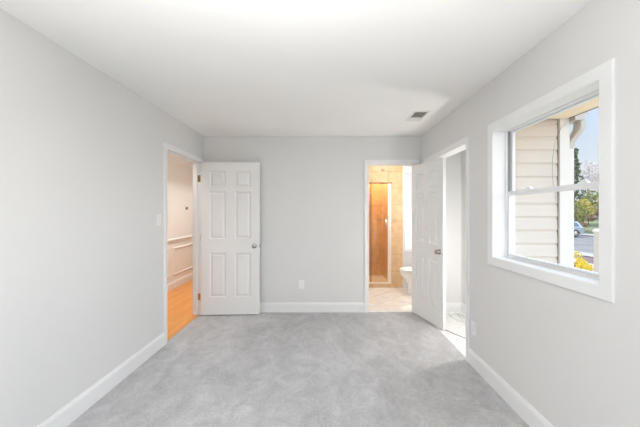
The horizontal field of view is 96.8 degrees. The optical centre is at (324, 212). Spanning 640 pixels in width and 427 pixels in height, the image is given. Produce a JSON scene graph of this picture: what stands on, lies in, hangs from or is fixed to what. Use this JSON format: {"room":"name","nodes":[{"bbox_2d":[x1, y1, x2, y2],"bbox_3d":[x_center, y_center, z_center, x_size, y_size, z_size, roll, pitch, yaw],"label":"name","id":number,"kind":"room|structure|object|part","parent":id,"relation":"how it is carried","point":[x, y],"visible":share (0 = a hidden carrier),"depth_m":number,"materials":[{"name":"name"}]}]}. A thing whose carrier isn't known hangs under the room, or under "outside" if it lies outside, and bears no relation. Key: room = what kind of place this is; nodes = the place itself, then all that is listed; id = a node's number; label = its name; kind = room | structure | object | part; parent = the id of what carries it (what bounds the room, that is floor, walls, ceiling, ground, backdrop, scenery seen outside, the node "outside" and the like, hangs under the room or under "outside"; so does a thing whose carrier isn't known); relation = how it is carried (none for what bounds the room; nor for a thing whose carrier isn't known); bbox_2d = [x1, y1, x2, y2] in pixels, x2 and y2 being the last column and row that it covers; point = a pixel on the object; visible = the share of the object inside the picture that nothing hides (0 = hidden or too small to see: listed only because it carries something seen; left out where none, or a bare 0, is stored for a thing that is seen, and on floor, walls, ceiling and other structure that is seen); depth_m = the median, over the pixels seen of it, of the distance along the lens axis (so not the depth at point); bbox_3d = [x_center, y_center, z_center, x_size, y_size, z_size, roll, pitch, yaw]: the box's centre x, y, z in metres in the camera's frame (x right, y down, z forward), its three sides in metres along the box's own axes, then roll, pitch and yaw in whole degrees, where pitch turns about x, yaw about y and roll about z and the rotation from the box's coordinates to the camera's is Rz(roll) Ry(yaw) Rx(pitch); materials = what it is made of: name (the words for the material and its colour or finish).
{"room":"empty bedroom","nodes":[
{"label":"empty bedroom","id":0,"kind":"room"},
{"bbox_2d":[0,8,203,426],"bbox_3d":[-1.728,0.162,3.200,0.095,2.440,9.800,0,0,0],"label":"wall","id":1,"kind":"structure","parent":0,"point":[82,152],"depth_m":1.86,"materials":[{"name":"paint"}]},
{"bbox_2d":[37,332,164,426],"bbox_3d":[-1.674,1.315,1.163,0.014,0.135,5.526,0,0,0],"label":"baseboard","id":2,"kind":"structure","parent":1,"relation":"attached to","point":[71,411],"depth_m":2.12,"materials":[{"name":"paint"}]},
{"bbox_2d":[157,214,160,225],"bbox_3d":[-1.671,0.076,2.868,0.019,0.117,0.072,0,0,0],"label":"light switch","id":3,"kind":"object","parent":1,"relation":"attached to","point":[158,215],"visible":1,"depth_m":2.86,"materials":[{"name":"white plastic"}]},
{"bbox_2d":[164,142,202,344],"bbox_3d":[-1.728,0.326,3.422,0.131,2.112,0.929,0,0,0],"label":"door frame","id":4,"kind":"structure","parent":1,"relation":"attached to","point":[168,149],"depth_m":3.82,"materials":[{"name":"paint"}]},
{"bbox_2d":[168,160,192,282],"bbox_3d":[-2.805,0.162,4.650,0.110,2.440,6.900,0,0,0],"label":"wall","id":5,"kind":"structure","parent":0,"point":[180,177],"depth_m":5.40,"materials":[{"name":"paint"}]},
{"bbox_2d":[168,273,192,291],"bbox_3d":[-2.743,1.315,4.650,0.014,0.135,6.700,0,0,0],"label":"baseboard","id":6,"kind":"structure","parent":5,"relation":"attached to","point":[180,281],"depth_m":5.34,"materials":[{"name":"paint"}]},
{"bbox_2d":[168,154,192,167],"bbox_3d":[-2.700,-0.988,4.650,0.100,0.140,6.700,0,0,0],"label":"crown molding","id":7,"kind":"structure","parent":5,"relation":"attached to","point":[172,158],"depth_m":5.32,"materials":[{"name":"paint"}]},
{"bbox_2d":[168,243,192,276],"bbox_3d":[-2.742,0.889,4.900,0.016,0.513,5.468,0,0,0],"label":"trim","id":8,"kind":"structure","parent":5,"relation":"attached to","point":[190,243],"depth_m":5.20,"materials":[{"name":"paint"}]},
{"bbox_2d":[168,235,192,242],"bbox_3d":[-2.736,0.507,4.650,0.028,0.070,6.700,0,0,0],"label":"chair rail","id":9,"kind":"object","parent":5,"relation":"attached to","point":[191,236],"depth_m":5.36,"materials":[{"name":"paint"}]},
{"bbox_2d":[0,0,591,135],"bbox_3d":[0.135,-1.108,1.145,3.731,0.100,5.690,0,0,0],"label":"ceiling","id":10,"kind":"structure","parent":0,"point":[217,67],"depth_m":1.88,"materials":[{"name":"paint"}]},
{"bbox_2d":[405,111,429,120],"bbox_3d":[1.010,-1.052,3.115,0.184,0.011,0.330,0,0,0],"label":"ceiling vent","id":11,"kind":"object","parent":10,"relation":"in","point":[415,115],"visible":1,"depth_m":3.09,"materials":[{"name":"metal"}]},
{"bbox_2d":[67,279,528,426],"bbox_3d":[-0.455,1.432,3.200,4.810,0.100,9.800,0,0,0],"label":"floor","id":12,"kind":"structure","parent":0,"point":[264,369],"depth_m":2.38,"materials":[{"name":"grey carpet"}]},
{"bbox_2d":[168,315,198,339],"bbox_3d":[-1.712,1.384,3.422,0.038,0.016,0.815,0,0,0],"label":"threshold","id":13,"kind":"object","parent":12,"relation":"on","point":[194,317],"visible":0.56,"depth_m":3.40,"materials":[{"name":"brown wood"}]},
{"bbox_2d":[449,312,465,323],"bbox_3d":[1.765,1.367,3.422,0.203,0.030,0.947,0,0,0],"label":"cable","id":14,"kind":"object","parent":12,"relation":"on","point":[450,313],"visible":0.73,"depth_m":3.72,"materials":[{"name":"white plastic"}]},
{"bbox_2d":[204,136,460,301],"bbox_3d":[0.184,0.162,3.995,3.731,2.440,0.110,0,0,0],"label":"wall","id":15,"kind":"structure","parent":0,"point":[312,187],"depth_m":3.94,"materials":[{"name":"paint"}]},
{"bbox_2d":[200,162,259,314],"bbox_3d":[-1.273,0.347,3.824,0.797,2.042,0.151,0,0,-2],"label":"door","id":16,"kind":"structure","parent":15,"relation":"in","point":[230,191],"depth_m":3.81,"materials":[{"name":"paint"}]},
{"bbox_2d":[299,280,303,288],"bbox_3d":[-0.326,0.997,3.935,0.072,0.117,0.009,0,0,0],"label":"wall outlet","id":17,"kind":"object","parent":15,"relation":"attached to","point":[301,282],"visible":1,"depth_m":3.93,"materials":[{"name":"white plastic"}]},
{"bbox_2d":[260,302,363,311],"bbox_3d":[-0.568,1.315,3.933,2.227,0.135,0.014,0,0,0],"label":"baseboard","id":18,"kind":"structure","parent":15,"relation":"attached to","point":[264,306],"depth_m":3.93,"materials":[{"name":"paint"}]},
{"bbox_2d":[364,160,418,312],"bbox_3d":[0.923,0.326,3.995,0.754,2.112,0.146,0,0,0],"label":"door frame","id":19,"kind":"structure","parent":15,"relation":"attached to","point":[367,163],"depth_m":3.93,"materials":[{"name":"paint"}]},
{"bbox_2d":[369,184,382,274],"bbox_3d":[0.780,0.162,6.030,1.060,2.440,0.100,0,0,0],"label":"wall","id":20,"kind":"structure","parent":0,"point":[376,189],"depth_m":5.98,"materials":[{"name":"orange tile"}]},
{"bbox_2d":[369,275,387,281],"bbox_3d":[0.818,1.352,5.650,0.795,0.060,0.660,0,0,0],"label":"floor","id":21,"kind":"structure","parent":0,"point":[374,278],"depth_m":5.69,"materials":[{"name":"beige tile"}]},
{"bbox_2d":[383,184,387,280],"bbox_3d":[0.818,0.162,5.650,0.995,2.440,0.660,0,0,0],"label":"wall","id":22,"kind":"structure","parent":0,"point":[385,186],"depth_m":5.70,"materials":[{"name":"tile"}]},
{"bbox_2d":[369,166,402,287],"bbox_3d":[0.840,0.162,5.275,1.180,2.440,0.090,0,0,0],"label":"tile","id":23,"kind":"structure","parent":22,"relation":"attached to","point":[394,174],"depth_m":5.23,"materials":[{"name":"beige tile"}]},
{"bbox_2d":[369,182,391,283],"bbox_3d":[0.818,0.378,5.231,0.835,1.859,0.099,0,0,0],"label":"shower door","id":24,"kind":"structure","parent":23,"relation":"attached to","point":[370,183],"depth_m":5.21,"materials":[{"name":"metal"}]},
{"bbox_3d":[0.844,0.376,5.228,0.018,1.815,0.020,0,0,0],"label":"glass panel","id":25,"kind":"part","parent":24,"relation":"part of","materials":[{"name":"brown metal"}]},
{"bbox_2d":[369,288,411,308],"bbox_3d":[1.150,1.432,4.640,2.000,0.100,1.220,0,0,0],"label":"floor","id":26,"kind":"structure","parent":0,"point":[379,298],"depth_m":4.56,"materials":[{"name":"beige tile"}]},
{"bbox_2d":[369,309,411,311],"bbox_3d":[0.923,1.426,3.998,0.660,0.112,0.107,0,0,0],"label":"threshold","id":27,"kind":"object","parent":26,"relation":"on","point":[370,310],"visible":0.14,"depth_m":3.97,"materials":[{"name":"stone"}]},
{"bbox_2d":[399,267,411,295],"bbox_3d":[1.625,1.010,4.790,0.740,0.745,0.440,0,0,0],"label":"toilet","id":28,"kind":"object","parent":26,"relation":"on","point":[405,272],"visible":0.16,"depth_m":4.72,"materials":[{"name":"ceramic"}]},
{"bbox_3d":[1.508,0.957,4.790,0.503,0.023,0.376,0,0,0],"label":"lid","id":29,"kind":"part","parent":28,"relation":"part of","materials":[{"name":"white ceramic"}]},
{"bbox_2d":[403,166,411,287],"bbox_3d":[1.740,0.162,5.280,0.620,2.440,0.100,0,0,0],"label":"wall","id":30,"kind":"structure","parent":0,"point":[407,256],"depth_m":5.23,"materials":[{"name":"paint"}]},
{"bbox_2d":[403,169,411,251],"bbox_3d":[1.725,-0.038,5.267,0.576,1.516,0.106,0,0,0],"label":"window","id":31,"kind":"structure","parent":30,"relation":"in","point":[404,170],"depth_m":5.22,"materials":[{"name":"paint"}]},
{"bbox_2d":[405,171,411,249],"bbox_3d":[1.725,-0.040,5.253,0.508,1.452,0.035,0,0,0],"label":"window blind","id":32,"kind":"object","parent":31,"relation":"attached to","point":[408,177],"visible":0.39,"depth_m":5.25,"materials":[{"name":"white plastic"}]},
{"bbox_2d":[461,149,465,304],"bbox_3d":[1.995,0.637,3.280,0.210,3.390,1.320,0,0,0],"label":"wall","id":33,"kind":"structure","parent":0,"point":[463,153],"depth_m":3.88,"materials":[{"name":"paint"}]},
{"bbox_2d":[421,0,639,426],"bbox_3d":[1.413,0.162,1.120,0.160,2.440,5.640,0,0,0],"label":"wall","id":34,"kind":"structure","parent":0,"point":[574,357],"depth_m":1.57,"materials":[{"name":"paint"}]},
{"bbox_2d":[412,158,446,329],"bbox_3d":[1.307,0.366,3.629,0.151,2.015,0.655,0,0,-17],"label":"door","id":35,"kind":"structure","parent":34,"relation":"in","point":[429,251],"depth_m":3.58,"materials":[{"name":"paint"}]},
{"bbox_2d":[424,136,469,361],"bbox_3d":[1.380,0.339,3.198,0.130,2.087,1.158,0,0,0],"label":"door frame","id":36,"kind":"structure","parent":34,"relation":"attached to","point":[464,143],"depth_m":2.62,"materials":[{"name":"paint"}]},
{"bbox_2d":[446,302,465,314],"bbox_3d":[1.667,1.315,3.280,0.447,0.135,1.320,0,0,0],"label":"baseboard","id":37,"kind":"structure","parent":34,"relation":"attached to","point":[450,306],"depth_m":3.93,"materials":[{"name":"paint"}]},
{"bbox_2d":[471,320,475,336],"bbox_3d":[1.328,1.037,2.541,0.009,0.117,0.072,0,0,0],"label":"wall outlet","id":38,"kind":"object","parent":34,"relation":"attached to","point":[473,324],"visible":1,"depth_m":2.53,"materials":[{"name":"white plastic"}]},
{"bbox_2d":[468,348,553,426],"bbox_3d":[1.326,1.315,0.509,0.014,0.135,4.219,0,0,0],"label":"baseboard","id":39,"kind":"structure","parent":34,"relation":"attached to","point":[530,415],"depth_m":2.04,"materials":[{"name":"paint"}]},
{"bbox_2d":[488,58,614,303],"bbox_3d":[1.410,-0.145,1.808,0.180,1.127,1.007,0,0,0],"label":"window","id":40,"kind":"structure","parent":34,"relation":"in","point":[599,82],"depth_m":1.68,"materials":[{"name":"paint"}]},
{"bbox_3d":[1.462,-0.145,1.808,0.075,0.995,0.875,0,0,0],"label":"frame","id":41,"kind":"part","parent":40,"relation":"part of","materials":[{"name":"plastic"}]},
{"bbox_3d":[1.445,0.089,1.808,0.036,0.507,0.857,0,0,0],"label":"sash","id":42,"kind":"part","parent":40,"relation":"part of","materials":[{"name":"plastic"}]},
{"bbox_3d":[1.478,-0.385,1.808,0.024,0.506,0.857,0,0,0],"label":"sash","id":43,"kind":"part","parent":40,"relation":"part of","materials":[{"name":"plastic"}]},
{"bbox_2d":[548,97,598,118],"bbox_3d":[1.798,-0.826,0.233,0.605,0.024,4.466,0,0,0],"label":"soffit","id":44,"kind":"structure","parent":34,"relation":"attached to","point":[593,103],"depth_m":2.26,"materials":[{"name":"beige wood"}]},
{"bbox_2d":[515,119,557,262],"bbox_3d":[1.762,0.720,2.489,0.538,3.076,0.017,0,0,0],"label":"wall","id":45,"kind":"structure","parent":0,"point":[536,228],"depth_m":2.48,"materials":[{"name":"plastic"}]},
{"bbox_2d":[557,119,557,263],"bbox_3d":[2.038,0.732,2.494,0.010,3.100,0.011,0,0,0],"label":"trim","id":46,"kind":"structure","parent":45,"relation":"attached to","point":[557,119],"depth_m":2.49,"materials":[{"name":"wood"}]},
{"bbox_2d":[552,123,566,199],"bbox_3d":[2.028,-0.427,2.458,0.125,0.689,0.004,0,0,0],"label":"loose wire","id":47,"kind":"object","parent":45,"relation":"hanging from","point":[566,123],"visible":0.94,"depth_m":2.46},
{"bbox_2d":[558,118,569,265],"bbox_3d":[2.084,0.732,2.534,0.084,3.100,0.132,0,0,0],"label":"post","id":48,"kind":"object","parent":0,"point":[564,134],"visible":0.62,"depth_m":2.47,"materials":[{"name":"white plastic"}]},
{"bbox_2d":[570,121,585,266],"bbox_3d":[2.187,0.723,2.498,0.124,3.018,0.129,0,0,0],"label":"downspout","id":49,"kind":"object","parent":48,"relation":"attached to","point":[578,127],"visible":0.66,"depth_m":2.48,"materials":[{"name":"white plastic"}]},
{"label":"outside","id":50,"kind":"structure","parent":0,"visible":0},
{"bbox_2d":[574,235,593,253],"bbox_3d":[20.700,2.482,55.000,11.400,0.200,170.000,0,0,0],"label":"road","id":51,"kind":"structure","parent":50,"point":[581,243],"depth_m":21.14,"materials":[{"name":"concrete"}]},
{"bbox_2d":[574,221,584,236],"bbox_3d":[23.123,1.595,28.600,4.533,1.573,1.844,0,0,0],"label":"car","id":52,"kind":"object","parent":51,"relation":"on","point":[578,229],"visible":0.23,"depth_m":27.72,"materials":[{"name":"silver metal"}]},
{"bbox_2d":[574,251,593,257],"bbox_3d":[14.400,2.392,55.000,1.200,0.200,170.000,0,0,0],"label":"curb","id":53,"kind":"object","parent":51,"relation":"on","point":[585,254],"depth_m":15.50,"materials":[{"name":"concrete"}]},
{"bbox_3d":[-0.350,-1.439,3.100,5.100,0.958,10.200,0,0,0],"label":"roof","id":54,"kind":"structure","parent":0,"visible":0},
{"bbox_3d":[2.114,-0.888,1.300,0.028,0.139,6.600,0,0,0],"label":"roof fascia","id":55,"kind":"object","parent":54,"relation":"attached to","visible":0},
{"bbox_2d":[569,112,587,124],"bbox_3d":[2.184,-0.830,3.483,0.108,0.080,2.134,0,0,0],"label":"rain gutter","id":56,"kind":"object","parent":55,"relation":"attached to","point":[582,116],"visible":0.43,"depth_m":2.42,"materials":[{"name":"metal"}]},
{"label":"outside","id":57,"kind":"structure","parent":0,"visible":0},
{"bbox_2d":[579,233,593,236],"bbox_3d":[27.500,2.382,55.000,2.200,0.200,170.000,0,0,0],"label":"sidewalk","id":58,"kind":"structure","parent":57,"point":[584,234],"depth_m":29.46,"materials":[{"name":"concrete"}]},
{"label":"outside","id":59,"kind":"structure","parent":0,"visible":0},
{"bbox_2d":[579,219,598,233],"bbox_3d":[32.300,1.707,55.000,7.400,1.550,170.000,0,0,0],"label":"bank","id":60,"kind":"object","parent":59,"point":[593,225],"depth_m":33.79,"materials":[{"name":"green plant"}]},
{"bbox_2d":[574,201,588,222],"bbox_3d":[29.406,0.390,33.477,2.400,3.684,2.518,0,0,0],"label":"bushy tree","id":61,"kind":"object","parent":60,"relation":"on","point":[579,207],"visible":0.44,"depth_m":33.04,"materials":[{"name":"green plant"}]},
{"bbox_2d":[578,220,587,227],"bbox_3d":[28.705,1.615,32.024,1.669,1.509,1.265,0,0,0],"label":"shrub","id":62,"kind":"object","parent":60,"relation":"on","point":[582,224],"visible":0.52,"depth_m":31.75,"materials":[{"name":"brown plant"}]},
{"bbox_2d":[575,198,596,221],"bbox_3d":[33.158,-0.132,36.516,2.447,3.368,2.450,0,0,0],"label":"bushy tree","id":63,"kind":"object","parent":60,"relation":"on","point":[587,203],"visible":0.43,"depth_m":36.09,"materials":[{"name":"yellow plant"}]},
{"bbox_2d":[582,214,595,224],"bbox_3d":[32.500,0.923,35.004,1.624,1.508,1.293,0,0,0],"label":"shrub","id":64,"kind":"object","parent":60,"relation":"on","point":[592,218],"visible":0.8,"depth_m":34.87,"materials":[{"name":"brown plant"}]},
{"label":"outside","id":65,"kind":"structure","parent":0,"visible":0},
{"bbox_2d":[575,255,593,263],"bbox_3d":[13.000,2.434,55.000,1.600,0.215,170.000,0,0,0],"label":"bed","id":66,"kind":"object","parent":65,"point":[588,259],"depth_m":14.12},
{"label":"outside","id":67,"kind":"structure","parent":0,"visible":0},
{"bbox_3d":[78.000,0.657,55.000,84.000,0.950,170.000,0,0,0],"label":"ground","id":68,"kind":"structure","parent":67,"visible":0},
{"bbox_2d":[574,148,588,215],"bbox_3d":[40.992,-4.853,46.853,4.462,11.672,4.514,0,0,22],"label":"conifer tree","id":69,"kind":"object","parent":68,"relation":"on","point":[577,171],"visible":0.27,"depth_m":46.39,"materials":[{"name":"green plant"}]},
{"bbox_2d":[577,160,598,212],"bbox_3d":[46.451,-4.274,49.837,5.549,10.314,3.482,0,0,0],"label":"blossom tree","id":70,"kind":"object","parent":68,"relation":"on","point":[588,173],"visible":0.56,"depth_m":49.84,"materials":[{"name":"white plant"}]},
{"bbox_2d":[581,190,598,217],"bbox_3d":[37.549,-1.085,40.009,2.862,4.209,2.730,0,0,0],"label":"bushy tree","id":71,"kind":"object","parent":68,"relation":"on","point":[595,197],"visible":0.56,"depth_m":39.77,"materials":[{"name":"green plant"}]},
{"bbox_2d":[586,167,598,180],"bbox_3d":[53.391,-4.107,55.119,5.859,9.579,2.792,0,0,-7],"label":"blossom tree","id":72,"kind":"object","parent":68,"relation":"on","point":[593,173],"visible":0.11,"depth_m":55.15,"materials":[{"name":"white plant"}]},
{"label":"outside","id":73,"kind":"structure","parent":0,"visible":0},
{"bbox_3d":[0.100,2.432,55.000,24.200,0.200,170.000,0,0,0],"label":"lawn","id":74,"kind":"structure","parent":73,"visible":0},
{"bbox_2d":[574,251,586,269],"bbox_3d":[7.936,1.815,9.001,0.711,1.235,0.621,0,0,0],"label":"flowering shrub","id":75,"kind":"object","parent":74,"relation":"on","point":[577,265],"visible":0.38,"depth_m":8.93,"materials":[{"name":"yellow plant"}]},
{"bbox_2d":[576,260,592,270],"bbox_3d":[8.691,2.015,9.589,0.709,0.836,0.605,0,0,0],"label":"flowering shrub","id":76,"kind":"object","parent":74,"relation":"on","point":[589,267],"visible":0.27,"depth_m":9.50,"materials":[{"name":"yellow plant"}]},
{"bbox_2d":[592,229,598,272],"bbox_3d":[5.022,1.317,5.200,0.140,2.030,0.140,0,0,0],"label":"fence post","id":77,"kind":"object","parent":74,"relation":"on","point":[596,231],"visible":0.31,"depth_m":5.20,"materials":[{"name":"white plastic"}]}
]}

